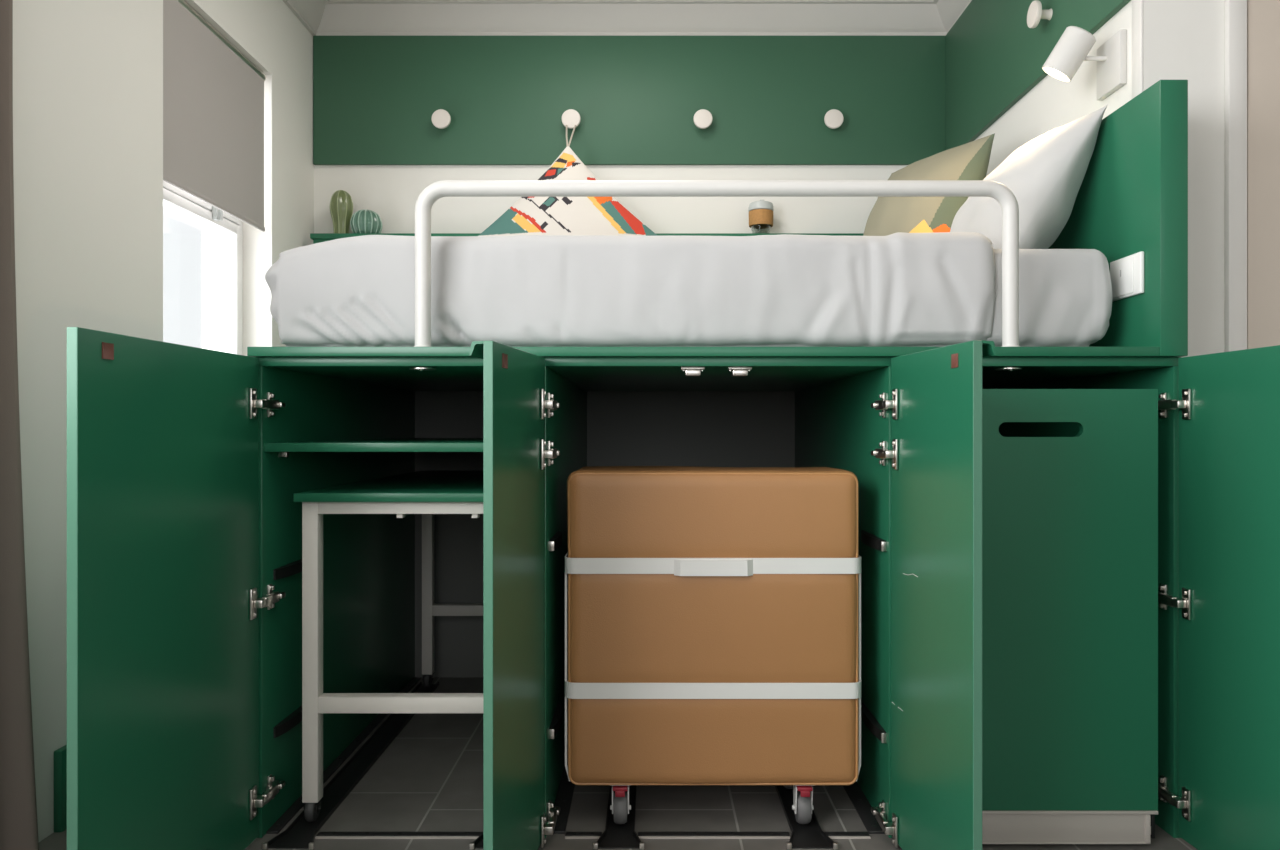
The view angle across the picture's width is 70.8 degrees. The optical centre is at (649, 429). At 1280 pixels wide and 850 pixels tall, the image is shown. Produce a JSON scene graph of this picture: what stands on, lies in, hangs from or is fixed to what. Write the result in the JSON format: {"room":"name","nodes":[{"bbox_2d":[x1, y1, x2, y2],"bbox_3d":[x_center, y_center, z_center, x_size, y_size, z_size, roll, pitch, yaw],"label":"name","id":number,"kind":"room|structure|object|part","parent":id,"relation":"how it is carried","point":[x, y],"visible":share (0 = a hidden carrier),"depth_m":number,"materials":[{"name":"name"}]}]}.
{"room":"bedroom","nodes":[
{"label":"bedroom","id":0,"kind":"room"},
{"bbox_2d":[13,0,313,841],"bbox_3d":[-1.469,-0.393,0.700,0.250,2.600,5.800,0,0,0],"label":"wall","id":1,"kind":"structure","parent":0,"point":[88,74],"depth_m":2.15,"materials":[{"name":"white paint"}]},
{"bbox_2d":[0,0,38,849],"bbox_3d":[-1.292,-0.328,1.580,0.116,2.430,0.528,0,0,0],"label":"curtain","id":2,"kind":"object","parent":1,"relation":"hanging from","point":[18,805],"visible":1,"depth_m":1.80,"materials":[{"name":"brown fabric"}]},
{"bbox_2d":[54,744,66,831],"bbox_3d":[-1.334,0.815,2.813,0.020,0.184,1.574,0,0,0],"label":"baseboard","id":3,"kind":"structure","parent":1,"relation":"attached to","point":[60,755],"depth_m":2.03,"materials":[{"name":"green paint"}]},
{"bbox_2d":[163,181,242,354],"bbox_3d":[-1.466,-0.653,2.842,0.082,1.220,0.716,0,0,0],"label":"window","id":4,"kind":"structure","parent":1,"relation":"in","point":[175,199],"depth_m":3.14,"materials":[{"name":"white plastic"}]},
{"bbox_3d":[-1.466,-0.980,2.842,0.051,0.517,0.666,0,0,0],"label":"sash","id":5,"kind":"part","parent":4,"relation":"part of","materials":[{"name":"white plastic"}]},
{"bbox_3d":[-1.477,-0.653,2.842,0.060,1.220,0.716,0,0,0],"label":"frame","id":6,"kind":"part","parent":4,"relation":"part of","materials":[{"name":"white plastic"}]},
{"bbox_2d":[163,0,265,231],"bbox_3d":[-1.375,-0.981,2.830,0.036,0.563,0.700,0,0,0],"label":"roller blind","id":7,"kind":"object","parent":1,"relation":"attached to","point":[213,95],"visible":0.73,"depth_m":2.79,"materials":[{"name":"grey fabric"}]},
{"bbox_2d":[283,0,327,35],"bbox_3d":[-1.288,-1.632,2.500,0.112,0.122,2.200,0,0,0],"label":"crown molding","id":8,"kind":"structure","parent":1,"relation":"attached to","point":[309,12],"depth_m":3.46,"materials":[{"name":"grey paint"}]},
{"bbox_2d":[314,165,907,232],"bbox_3d":[-0.099,-0.393,3.700,2.990,2.600,0.200,0,0,0],"label":"wall","id":9,"kind":"structure","parent":0,"point":[392,192],"depth_m":3.60,"materials":[{"name":"white paint"}]},
{"bbox_2d":[313,36,945,164],"bbox_3d":[-0.073,-1.315,3.564,2.535,0.512,0.072,0,0,0],"label":"wall panel","id":10,"kind":"object","parent":9,"relation":"attached to","point":[637,99],"depth_m":3.58,"materials":[{"name":"green paint"}]},
{"bbox_3d":[-0.820,-1.221,3.555,0.075,0.075,0.054,0,0,0],"label":"coat knob","id":11,"kind":"part","parent":10,"relation":"part of","materials":[{"name":"white plastic"}]},
{"bbox_2d":[478,125,657,235],"bbox_3d":[-0.306,-0.803,3.442,0.707,0.876,0.244,0,0,2],"label":"cushion","id":12,"kind":"object","parent":10,"relation":"hanging from","point":[568,216],"visible":0.44,"depth_m":3.34,"materials":[{"name":"multicoloured fabric"}]},
{"bbox_3d":[-0.310,-1.221,3.555,0.075,0.075,0.054,0,0,0],"label":"coat knob","id":13,"kind":"part","parent":10,"relation":"part of","materials":[{"name":"white plastic"}]},
{"bbox_3d":[0.208,-1.221,3.555,0.075,0.075,0.054,0,0,0],"label":"coat knob","id":14,"kind":"part","parent":10,"relation":"part of","materials":[{"name":"white plastic"}]},
{"bbox_3d":[0.722,-1.221,3.555,0.075,0.075,0.054,0,0,0],"label":"coat knob","id":15,"kind":"part","parent":10,"relation":"part of","materials":[{"name":"white plastic"}]},
{"bbox_2d":[316,0,946,35],"bbox_3d":[-0.074,-1.632,3.544,2.540,0.122,0.112,0,0,0],"label":"ceiling","id":16,"kind":"structure","parent":9,"relation":"attached to","point":[340,17],"depth_m":3.55,"materials":[{"name":"grey paint"}]},
{"bbox_2d":[39,677,1196,849],"bbox_3d":[0.453,0.957,0.800,4.094,0.100,6.000,0,0,0],"label":"floor","id":17,"kind":"structure","parent":0,"point":[429,778],"depth_m":2.15,"materials":[{"name":"grey tile"}]},
{"bbox_2d":[67,327,482,849],"bbox_3d":[-0.575,0.372,2.353,0.652,1.069,1.930,0,0,0],"label":"base cabinet","id":18,"kind":"object","parent":17,"relation":"on","point":[186,465],"visible":0.85,"depth_m":1.85,"materials":[{"name":"green paint"}]},
{"bbox_3d":[-0.881,0.368,1.686,0.018,1.054,0.596,0,0,2],"label":"door","id":19,"kind":"part","parent":18,"relation":"part of","materials":[{"name":"green paint"}]},
{"bbox_3d":[-0.855,-0.057,2.037,0.014,0.056,0.038,0,0,2],"label":"mounting plate","id":20,"kind":"part","parent":18,"relation":"part of","materials":[{"name":"silver metal"}]},
{"bbox_3d":[-0.855,0.808,2.037,0.014,0.056,0.038,0,0,2],"label":"mounting plate","id":21,"kind":"part","parent":18,"relation":"part of","materials":[{"name":"silver metal"}]},
{"bbox_3d":[-0.855,0.377,2.037,0.014,0.056,0.038,0,0,2],"label":"mounting plate","id":22,"kind":"part","parent":18,"relation":"part of","materials":[{"name":"silver metal"}]},
{"bbox_3d":[-0.853,0.693,2.160,0.018,0.024,0.200,0,0,0],"label":"bumper rail","id":23,"kind":"part","parent":18,"relation":"part of","materials":[{"name":"black plastic"}]},
{"bbox_3d":[-0.853,0.331,2.160,0.018,0.024,0.200,0,0,0],"label":"bumper rail","id":24,"kind":"part","parent":18,"relation":"part of","materials":[{"name":"black plastic"}]},
{"bbox_3d":[-0.871,0.383,2.659,0.018,1.049,1.318,0,0,0],"label":"panel","id":25,"kind":"part","parent":18,"relation":"part of","materials":[{"name":"green paint"}]},
{"bbox_3d":[-0.565,-0.152,2.659,0.631,0.020,1.318,0,0,0],"label":"panel","id":26,"kind":"part","parent":18,"relation":"part of","materials":[{"name":"green paint"}]},
{"bbox_2d":[265,438,482,451],"bbox_3d":[-0.565,0.039,2.656,0.595,0.020,1.288,0,0,0],"label":"shelf","id":27,"kind":"object","parent":18,"relation":"attached to","point":[271,444],"depth_m":2.01,"materials":[{"name":"green paint"}]},
{"bbox_3d":[-0.565,0.383,3.309,0.595,1.049,0.018,0,0,0],"label":"panel","id":28,"kind":"part","parent":18,"relation":"part of","materials":[{"name":"grey"}]},
{"bbox_2d":[262,682,438,849],"bbox_3d":[-0.783,0.900,2.572,0.110,0.013,1.256,0,0,0],"label":"track","id":29,"kind":"object","parent":17,"relation":"on","point":[300,833],"visible":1,"depth_m":2.32,"materials":[{"name":"black metal"}]},
{"bbox_3d":[-0.743,0.899,2.575,0.020,0.009,1.250,0,0,0],"label":"rail","id":30,"kind":"part","parent":29,"relation":"part of","materials":[{"name":"black plastic"}]},
{"bbox_2d":[470,833,482,849],"bbox_3d":[-0.335,0.900,2.572,0.110,0.013,1.256,0,0,0],"label":"track","id":31,"kind":"object","parent":17,"relation":"on","point":[478,843],"visible":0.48,"depth_m":1.96,"materials":[{"name":"black metal"}]},
{"bbox_2d":[294,470,482,821],"bbox_3d":[-0.548,0.524,2.615,0.520,0.760,1.150,0,0,0],"label":"table","id":32,"kind":"object","parent":31,"relation":"on","point":[427,493],"visible":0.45,"depth_m":2.06,"materials":[{"name":"green paint"}]},
{"bbox_3d":[-0.778,0.509,2.078,0.036,0.690,0.036,0,0,0],"label":"leg","id":33,"kind":"part","parent":32,"relation":"part of","materials":[{"name":"beige metal"}]},
{"bbox_3d":[-0.548,0.631,2.078,0.424,0.037,0.036,0,0,0],"label":"frame rail","id":34,"kind":"part","parent":32,"relation":"part of","materials":[{"name":"beige metal"}]},
{"bbox_3d":[-0.548,0.178,2.078,0.424,0.028,0.036,0,0,0],"label":"frame rail","id":35,"kind":"part","parent":32,"relation":"part of","materials":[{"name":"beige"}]},
{"bbox_3d":[-0.778,0.509,3.158,0.036,0.690,0.036,0,0,0],"label":"leg","id":36,"kind":"part","parent":32,"relation":"part of","materials":[{"name":"beige metal"}]},
{"bbox_3d":[-0.548,0.631,3.158,0.424,0.037,0.036,0,0,0],"label":"frame rail","id":37,"kind":"part","parent":32,"relation":"part of","materials":[{"name":"beige metal"}]},
{"bbox_3d":[-0.375,0.899,2.575,0.020,0.009,1.250,0,0,0],"label":"rail","id":38,"kind":"part","parent":31,"relation":"part of","materials":[{"name":"black plastic"}]},
{"bbox_2d":[593,785,643,849],"bbox_3d":[-0.068,0.900,2.572,0.110,0.013,1.256,0,0,0],"label":"track","id":39,"kind":"object","parent":17,"relation":"on","point":[615,835],"visible":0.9,"depth_m":2.02,"materials":[{"name":"black metal"}]},
{"bbox_3d":[-0.107,0.899,2.575,0.020,0.009,1.250,0,0,0],"label":"rail","id":40,"kind":"part","parent":39,"relation":"part of","materials":[{"name":"black plastic"}]},
{"bbox_3d":[-0.028,0.899,2.575,0.020,0.009,1.250,0,0,0],"label":"rail","id":41,"kind":"part","parent":39,"relation":"part of","materials":[{"name":"black plastic"}]},
{"bbox_2d":[565,466,860,823],"bbox_3d":[0.143,0.498,2.174,0.675,0.812,0.324,0,0,0],"label":"suitcase","id":42,"kind":"object","parent":39,"relation":"on","point":[713,614],"visible":1,"depth_m":2.03,"materials":[{"name":"brown leather"}]},
{"bbox_3d":[-0.068,0.820,2.045,0.034,0.020,0.023,0,0,0],"label":"brake lever","id":43,"kind":"part","parent":42,"relation":"part of","materials":[{"name":"red plastic"}]},
{"bbox_3d":[0.351,0.820,2.045,0.034,0.020,0.023,0,0,0],"label":"brake lever","id":44,"kind":"part","parent":42,"relation":"part of","materials":[{"name":"red plastic"}]},
{"bbox_2d":[469,340,996,849],"bbox_3d":[0.146,0.372,2.456,0.940,1.069,1.724,0,0,0],"label":"base cabinet","id":45,"kind":"object","parent":17,"relation":"on","point":[908,427],"visible":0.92,"depth_m":1.92,"materials":[{"name":"green paint"}]},
{"bbox_3d":[-0.302,-0.146,1.669,0.026,0.026,0.130,0,0,7],"label":"finger pull","id":46,"kind":"part","parent":45,"relation":"part of","materials":[{"name":"green paint"}]},
{"bbox_3d":[-0.264,0.368,1.793,0.018,1.054,0.387,0,0,7],"label":"door","id":47,"kind":"part","parent":45,"relation":"part of","materials":[{"name":"green paint"}]},
{"bbox_3d":[-0.224,0.867,2.037,0.013,0.056,0.038,0,0,0],"label":"mounting plate","id":48,"kind":"part","parent":45,"relation":"part of","materials":[{"name":"silver metal"}]},
{"bbox_3d":[-0.224,0.052,2.037,0.013,0.056,0.038,0,0,0],"label":"mounting plate","id":49,"kind":"part","parent":45,"relation":"part of","materials":[{"name":"silver metal"}]},
{"bbox_3d":[-0.224,-0.056,2.037,0.013,0.056,0.038,0,0,0],"label":"mounting plate","id":50,"kind":"part","parent":45,"relation":"part of","materials":[{"name":"silver metal"}]},
{"bbox_3d":[-0.222,0.696,2.160,0.018,0.024,0.200,0,0,0],"label":"bumper rail","id":51,"kind":"part","parent":45,"relation":"part of","materials":[{"name":"black plastic"}]},
{"bbox_3d":[-0.222,0.266,2.160,0.018,0.024,0.200,0,0,0],"label":"bumper rail","id":52,"kind":"part","parent":45,"relation":"part of","materials":[{"name":"black plastic"}]},
{"bbox_3d":[-0.240,0.383,2.659,0.018,1.049,1.318,0,0,0],"label":"panel","id":53,"kind":"part","parent":45,"relation":"part of","materials":[{"name":"green paint"}]},
{"bbox_3d":[0.150,0.383,3.309,0.762,1.049,0.018,0,0,0],"label":"panel","id":54,"kind":"part","parent":45,"relation":"part of","materials":[{"name":"grey wood"}]},
{"bbox_3d":[0.150,-0.152,2.659,0.798,0.020,1.318,0,0,0],"label":"panel","id":55,"kind":"part","parent":45,"relation":"part of","materials":[{"name":"green paint"}]},
{"bbox_3d":[0.540,0.383,2.659,0.018,1.049,1.318,0,0,0],"label":"panel","id":56,"kind":"part","parent":45,"relation":"part of","materials":[{"name":"green paint"}]},
{"bbox_3d":[0.522,0.691,2.130,0.018,0.024,0.220,0,0,0],"label":"bumper rail","id":57,"kind":"part","parent":45,"relation":"part of","materials":[{"name":"black plastic"}]},
{"bbox_3d":[0.522,0.261,2.130,0.018,0.024,0.220,0,0,0],"label":"bumper rail","id":58,"kind":"part","parent":45,"relation":"part of","materials":[{"name":"black plastic"}]},
{"bbox_3d":[0.524,0.867,2.037,0.013,0.056,0.038,0,0,0],"label":"mounting plate","id":59,"kind":"part","parent":45,"relation":"part of","materials":[{"name":"silver metal"}]},
{"bbox_3d":[0.524,0.052,2.037,0.013,0.056,0.038,0,0,0],"label":"mounting plate","id":60,"kind":"part","parent":45,"relation":"part of","materials":[{"name":"silver metal"}]},
{"bbox_3d":[0.524,-0.056,2.037,0.013,0.056,0.038,0,0,0],"label":"mounting plate","id":61,"kind":"part","parent":45,"relation":"part of","materials":[{"name":"silver metal"}]},
{"bbox_3d":[0.560,0.368,1.790,0.018,1.054,0.392,0,0,-6],"label":"door","id":62,"kind":"part","parent":45,"relation":"part of","materials":[{"name":"green paint"}]},
{"bbox_3d":[0.596,-0.146,1.662,0.026,0.026,0.130,0,0,-6],"label":"finger pull","id":63,"kind":"part","parent":45,"relation":"part of","materials":[{"name":"green paint"}]},
{"bbox_2d":[775,785,837,849],"bbox_3d":[0.351,0.900,2.572,0.110,0.013,1.256,0,0,0],"label":"track","id":64,"kind":"object","parent":17,"relation":"on","point":[810,835],"visible":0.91,"depth_m":2.03,"materials":[{"name":"black metal"}]},
{"bbox_3d":[0.311,0.899,2.575,0.020,0.009,1.250,0,0,0],"label":"rail","id":65,"kind":"part","parent":64,"relation":"part of","materials":[{"name":"black plastic"}]},
{"bbox_3d":[0.391,0.899,2.575,0.020,0.009,1.250,0,0,0],"label":"rail","id":66,"kind":"part","parent":64,"relation":"part of","materials":[{"name":"black plastic"}]},
{"bbox_2d":[982,389,1157,843],"bbox_3d":[0.855,0.405,2.574,0.500,0.987,1.252,0,0,0],"label":"pull-out cabinet","id":67,"kind":"object","parent":17,"relation":"on","point":[1070,476],"visible":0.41,"depth_m":1.95,"materials":[{"name":"green paint"}]},
{"bbox_3d":[1.079,0.373,2.559,0.016,0.903,1.182,0,0,0],"label":"panel","id":68,"kind":"part","parent":67,"relation":"part of","materials":[{"name":"green paint"}]},
{"bbox_3d":[0.853,0.862,2.549,0.496,0.073,1.202,0,0,0],"label":"drawer","id":69,"kind":"part","parent":67,"relation":"part of","materials":[{"name":"grey metal"}]},
{"bbox_2d":[982,345,1279,849],"bbox_3d":[0.879,0.372,2.354,0.659,1.069,1.928,0,0,0],"label":"base cabinet","id":70,"kind":"object","parent":17,"relation":"on","point":[1219,413],"visible":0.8,"depth_m":1.85,"materials":[{"name":"green paint"}]},
{"bbox_2d":[247,80,1187,356],"bbox_3d":[0.148,-0.467,2.788,2.070,0.609,1.618,0,0,0],"label":"frame","id":71,"kind":"object","parent":70,"relation":"on","point":[1132,197],"visible":0.45,"depth_m":1.99,"materials":[{"name":"green paint"}]},
{"bbox_2d":[310,233,863,243],"bbox_3d":[-0.094,-0.470,3.529,2.426,0.573,0.138,0,0,0],"label":"shelf","id":72,"kind":"object","parent":71,"relation":"on","point":[316,237],"visible":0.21,"depth_m":3.46,"materials":[{"name":"green paint"}]},
{"bbox_2d":[330,190,352,232],"bbox_3d":[-1.210,-0.849,3.530,0.087,0.184,0.087,0,0,21],"label":"ornament","id":73,"kind":"object","parent":72,"relation":"on","point":[341,203],"visible":0.91,"depth_m":3.50,"materials":[{"name":"green ceramic"}]},
{"bbox_2d":[350,209,381,232],"bbox_3d":[-1.114,-0.809,3.535,0.122,0.109,0.120,0,0,0],"label":"ornament","id":74,"kind":"object","parent":72,"relation":"on","point":[362,221],"visible":0.77,"depth_m":3.49,"materials":[{"name":"teal ceramic"}]},
{"bbox_2d":[748,200,773,228],"bbox_3d":[0.435,-0.825,3.530,0.098,0.138,0.098,0,0,0],"label":"cup","id":75,"kind":"object","parent":72,"relation":"on","point":[760,212],"visible":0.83,"depth_m":3.49,"materials":[{"name":"brown wood"}]},
{"bbox_3d":[0.435,-0.874,3.530,0.098,0.033,0.098,0,0,0],"label":"lid","id":76,"kind":"part","parent":75,"relation":"part of","materials":[{"name":"grey plastic"}]},
{"bbox_2d":[414,180,1019,346],"bbox_3d":[0.149,-0.370,2.012,1.354,0.374,0.041,0,0,0],"label":"guard rail","id":77,"kind":"object","parent":71,"relation":"on","point":[1007,200],"visible":0.93,"depth_m":2.00,"materials":[{"name":"white metal"}]},
{"bbox_2d":[986,249,1111,346],"bbox_3d":[0.141,-0.306,2.691,1.886,0.243,1.231,0,0,0],"label":"mattress","id":78,"kind":"object","parent":71,"relation":"on","point":[1065,295],"visible":0.04,"depth_m":2.08,"materials":[{"name":"grey fabric"}]},
{"bbox_2d":[265,232,995,346],"bbox_3d":[-0.048,-0.324,2.691,1.701,0.280,1.282,0,0,0],"label":"duvet","id":79,"kind":"object","parent":78,"relation":"on","point":[899,289],"visible":0.84,"depth_m":2.06,"materials":[{"name":"grey fabric"}]},
{"bbox_2d":[863,133,994,235],"bbox_3d":[0.880,-0.693,2.958,0.283,0.448,0.480,0,0,-25],"label":"cushion","id":80,"kind":"object","parent":79,"relation":"on","point":[968,161],"visible":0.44,"depth_m":2.81,"materials":[{"name":"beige fabric"}]},
{"bbox_2d":[950,104,1107,248],"bbox_3d":[0.974,-0.611,2.440,0.292,0.365,0.500,0,0,0],"label":"pillow","id":81,"kind":"object","parent":78,"relation":"on","point":[1045,175],"visible":0.58,"depth_m":2.23,"materials":[{"name":"grey fabric"}]},
{"bbox_3d":[1.153,-0.467,2.780,0.062,0.608,1.601,0,0,0],"label":"headboard","id":82,"kind":"part","parent":71,"relation":"part of","materials":[{"name":"green paint"}]},
{"bbox_2d":[1110,251,1143,301],"bbox_3d":[1.115,-0.358,2.109,0.013,0.095,0.138,0,0,0],"label":"light switch","id":83,"kind":"object","parent":71,"relation":"attached to","point":[1126,273],"visible":0.87,"depth_m":2.09,"materials":[{"name":"white plastic"}]},
{"bbox_3d":[0.866,-0.152,2.659,0.633,0.020,1.318,0,0,0],"label":"panel","id":84,"kind":"part","parent":70,"relation":"part of","materials":[{"name":"green paint"}]},
{"bbox_3d":[1.173,0.383,2.659,0.018,1.049,1.318,0,0,0],"label":"panel","id":85,"kind":"part","parent":70,"relation":"part of","materials":[{"name":"green paint"}]},
{"bbox_3d":[1.157,-0.056,2.037,0.013,0.056,0.038,0,0,0],"label":"mounting plate","id":86,"kind":"part","parent":70,"relation":"part of","materials":[{"name":"silver metal"}]},
{"bbox_3d":[1.157,0.810,2.037,0.013,0.056,0.038,0,0,0],"label":"mounting plate","id":87,"kind":"part","parent":70,"relation":"part of","materials":[{"name":"silver metal"}]},
{"bbox_3d":[1.157,0.377,2.037,0.013,0.056,0.038,0,0,0],"label":"mounting plate","id":88,"kind":"part","parent":70,"relation":"part of","materials":[{"name":"silver metal"}]},
{"bbox_3d":[1.186,0.368,1.687,0.018,1.054,0.595,0,0,-3],"label":"door","id":89,"kind":"part","parent":70,"relation":"part of","materials":[{"name":"green paint"}]},
{"bbox_2d":[975,0,1224,356],"bbox_3d":[1.848,-0.393,2.990,1.304,2.600,1.620,0,0,0],"label":"wall","id":90,"kind":"structure","parent":0,"point":[1183,39],"depth_m":2.18,"materials":[{"name":"white paint"}]},
{"bbox_2d":[934,0,971,32],"bbox_3d":[1.140,-1.632,2.890,0.112,0.122,1.420,0,0,0],"label":"crown molding","id":91,"kind":"structure","parent":90,"relation":"attached to","point":[949,11],"depth_m":3.47,"materials":[{"name":"grey paint"}]},
{"bbox_2d":[946,0,1130,149],"bbox_3d":[1.159,-1.319,2.890,0.074,0.503,1.381,0,0,0],"label":"wall panel","id":92,"kind":"object","parent":90,"relation":"attached to","point":[994,59],"depth_m":3.03,"materials":[{"name":"green paint"}]},
{"bbox_3d":[1.149,-1.221,2.645,0.054,0.075,0.075,0,0,0],"label":"coat knob","id":93,"kind":"part","parent":92,"relation":"part of","materials":[{"name":"white plastic"}]},
{"bbox_3d":[1.156,-1.221,2.645,0.040,0.032,0.032,0,0,0],"label":"knob stem","id":94,"kind":"part","parent":92,"relation":"part of","materials":[{"name":"beige"}]},
{"bbox_2d":[1042,26,1126,100],"bbox_3d":[1.111,-0.957,2.325,0.169,0.176,0.139,0,0,0],"label":"reading lamp","id":95,"kind":"object","parent":90,"relation":"attached to","point":[1073,47],"visible":1,"depth_m":2.31,"materials":[{"name":"white metal"}]},
{"bbox_3d":[1.070,-0.942,2.352,0.064,0.042,0.068,0,0,0],"label":"bulb","id":96,"kind":"part","parent":95,"relation":"part of","materials":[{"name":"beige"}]},
{"bbox_3d":[1.089,-0.977,2.341,0.128,0.136,0.082,0,0,31],"label":"lamp shade","id":97,"kind":"part","parent":95,"relation":"part of","materials":[{"name":"white metal"}]},
{"bbox_3d":[1.147,-0.963,2.333,0.077,0.018,0.012,0,0,11],"label":"arm","id":98,"kind":"part","parent":95,"relation":"part of","materials":[{"name":"white metal"}]},
{"bbox_2d":[1132,0,1142,98],"bbox_3d":[1.193,-0.928,2.203,0.006,0.270,0.045,0,0,0],"label":"trim","id":99,"kind":"structure","parent":90,"relation":"attached to","point":[1137,5],"depth_m":2.20,"materials":[{"name":"white paint"}]},
{"bbox_2d":[1225,0,1246,351],"bbox_3d":[1.835,-0.273,2.171,0.890,2.360,0.018,0,0,0],"label":"trim","id":100,"kind":"structure","parent":90,"relation":"attached to","point":[1235,10],"depth_m":2.16,"materials":[{"name":"white paint"}]},
{"bbox_2d":[1247,0,1279,348],"bbox_3d":[1.860,-0.246,2.174,0.840,2.290,0.012,0,0,0],"label":"door","id":101,"kind":"structure","parent":90,"relation":"in","point":[1263,16],"depth_m":2.17,"materials":[{"name":"beige paint"}]}
]}

